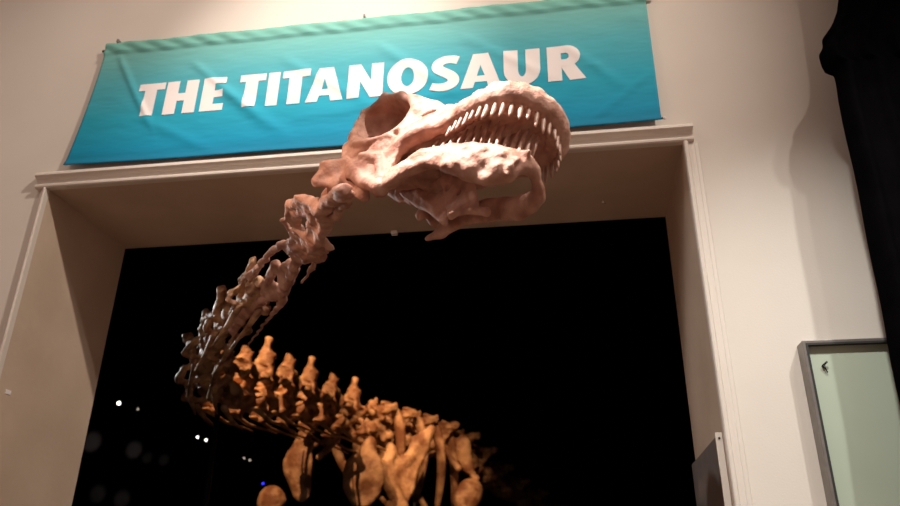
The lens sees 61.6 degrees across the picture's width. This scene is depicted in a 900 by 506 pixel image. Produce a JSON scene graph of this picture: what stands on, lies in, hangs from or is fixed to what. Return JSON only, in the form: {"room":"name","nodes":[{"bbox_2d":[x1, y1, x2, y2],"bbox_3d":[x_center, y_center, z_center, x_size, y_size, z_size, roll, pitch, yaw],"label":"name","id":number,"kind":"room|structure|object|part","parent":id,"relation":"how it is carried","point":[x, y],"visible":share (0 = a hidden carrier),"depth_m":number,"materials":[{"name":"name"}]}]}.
{"room":"museum","nodes":[
{"label":"museum","id":0,"kind":"room"},
{"bbox_2d":[72,382,696,505],"bbox_3d":[-4.695,11.391,33.716,40.400,10.500,0.200,-3,-25,8],"label":"wall","id":1,"kind":"structure","parent":0,"point":[631,444],"depth_m":34.31,"materials":[{"name":"black paint"}]},
{"bbox_2d":[94,217,685,398],"bbox_3d":[-6.826,0.534,22.919,40.400,0.200,29.209,-3,-25,8],"label":"ceiling","id":2,"kind":"structure","parent":0,"point":[587,302],"depth_m":25.63,"materials":[{"name":"black paint"}]},
{"bbox_2d":[117,329,134,404],"bbox_3d":[-11.622,4.067,27.098,0.125,2.831,0.247,10,-26,-19],"label":"spotlight","id":3,"kind":"object","parent":2,"relation":"hanging from","point":[118,402],"visible":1,"depth_m":26.99,"materials":[{"name":"black paint"}]},
{"bbox_2d":[137,330,153,409],"bbox_3d":[-10.858,4.120,26.954,0.094,3.034,0.238,9,-26,-18],"label":"spotlight","id":4,"kind":"object","parent":2,"relation":"hanging from","point":[153,330],"visible":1,"depth_m":26.82,"materials":[{"name":"black paint"}]},
{"bbox_2d":[243,323,261,458],"bbox_3d":[-6.794,4.683,26.018,0.078,4.760,0.236,6,-25,-11],"label":"spotlight","id":5,"kind":"object","parent":2,"relation":"hanging from","point":[261,323],"visible":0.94,"depth_m":25.48,"materials":[{"name":"black paint"}]},
{"bbox_2d":[249,325,266,460],"bbox_3d":[-6.588,4.705,25.973,0.082,4.835,0.238,6,-25,-11],"label":"spotlight","id":6,"kind":"object","parent":2,"relation":"hanging from","point":[266,325],"visible":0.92,"depth_m":25.36,"materials":[{"name":"black paint"}]},
{"bbox_2d":[262,322,281,484],"bbox_3d":[-6.058,5.018,25.740,0.082,5.587,0.238,5,-25,-10],"label":"spotlight","id":7,"kind":"object","parent":2,"relation":"hanging from","point":[281,322],"visible":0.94,"depth_m":25.23,"materials":[{"name":"black paint"}]},
{"bbox_2d":[0,0,885,505],"bbox_3d":[-0.260,-0.376,5.425,16.000,8.400,0.991,-3,-25,8],"label":"wall","id":8,"kind":"structure","parent":0,"point":[794,264],"depth_m":5.06,"materials":[{"name":"paint"}]},
{"bbox_2d":[0,187,49,376],"bbox_3d":[-2.881,1.458,4.440,0.062,4.196,0.050,-3,-25,8],"label":"trim","id":9,"kind":"structure","parent":8,"relation":"attached to","point":[27,257],"depth_m":5.03,"materials":[{"name":"paint"}]},
{"bbox_2d":[34,123,693,190],"bbox_3d":[-0.702,-0.641,5.027,4.480,0.150,0.076,-3,-25,8],"label":"trim","id":10,"kind":"structure","parent":8,"relation":"attached to","point":[673,134],"depth_m":5.10,"materials":[{"name":"paint"}]},
{"bbox_2d":[63,0,665,165],"bbox_3d":[-0.669,-1.221,5.292,4.168,1.137,0.069,-3,-25,8],"label":"banner","id":11,"kind":"object","parent":8,"relation":"attached to","point":[297,86],"visible":0.9,"depth_m":5.28,"materials":[{"name":"fabric"}]},
{"bbox_2d":[391,230,397,235],"bbox_3d":[-0.433,-0.155,5.876,0.048,0.030,0.040,-3,-25,8],"label":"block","id":12,"kind":"object","parent":8,"relation":"attached to","point":[394,232],"visible":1,"depth_m":5.86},
{"bbox_2d":[692,432,731,505],"bbox_3d":[1.480,2.244,3.921,0.035,2.415,0.963,-3,-25,8],"label":"panel","id":13,"kind":"object","parent":8,"relation":"attached to","point":[710,476],"visible":1,"depth_m":4.15,"materials":[{"name":"paint"}]},
{"bbox_2d":[682,141,752,505],"bbox_3d":[1.479,1.219,3.820,0.100,4.196,0.050,-3,-25,8],"label":"trim","id":14,"kind":"structure","parent":8,"relation":"attached to","point":[739,481],"depth_m":4.17,"materials":[{"name":"paint"}]},
{"bbox_2d":[797,338,899,505],"bbox_3d":[2.410,1.238,3.627,1.090,1.718,0.102,-3,-25,8],"label":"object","id":15,"kind":"object","parent":8,"relation":"attached to","point":[852,396],"visible":1,"depth_m":3.84,"materials":[{"name":"metal"}]},
{"bbox_3d":[-6.789,8.147,13.847,42.200,0.200,39.200,-3,-25,8],"label":"floor","id":16,"kind":"structure","parent":0,"visible":0},
{"bbox_2d":[819,0,899,402],"bbox_3d":[2.785,0.080,3.735,1.355,6.180,0.210,-3,-25,8],"label":"drape","id":17,"kind":"object","parent":16,"relation":"on","point":[860,50],"visible":1,"depth_m":4.12,"materials":[{"name":"fabric"}]},
{"bbox_3d":[-6.941,10.123,18.414,40.000,0.010,29.009,-3,-25,8],"label":"floor","id":18,"kind":"structure","parent":0,"visible":0},
{"bbox_2d":[175,81,570,505],"bbox_3d":[0.230,4.930,13.152,5.610,5.218,22.407,-5,-25,12],"label":"skeleton","id":19,"kind":"object","parent":18,"relation":"on","point":[398,146],"visible":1,"depth_m":5.23,"materials":[{"name":"brown plastic"}]},
{"bbox_3d":[-2.285,3.367,12.443,0.920,1.414,0.265,1,-25,-1],"label":"shoulder blade","id":20,"kind":"part","parent":19,"relation":"part of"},
{"bbox_3d":[-1.441,3.658,12.634,0.718,1.177,0.296,-3,-25,8],"label":"breast plate","id":21,"kind":"part","parent":19,"relation":"part of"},
{"bbox_3d":[-0.752,3.762,13.332,1.169,1.571,0.381,12,-27,-23],"label":"shoulder blade","id":22,"kind":"part","parent":19,"relation":"part of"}
]}

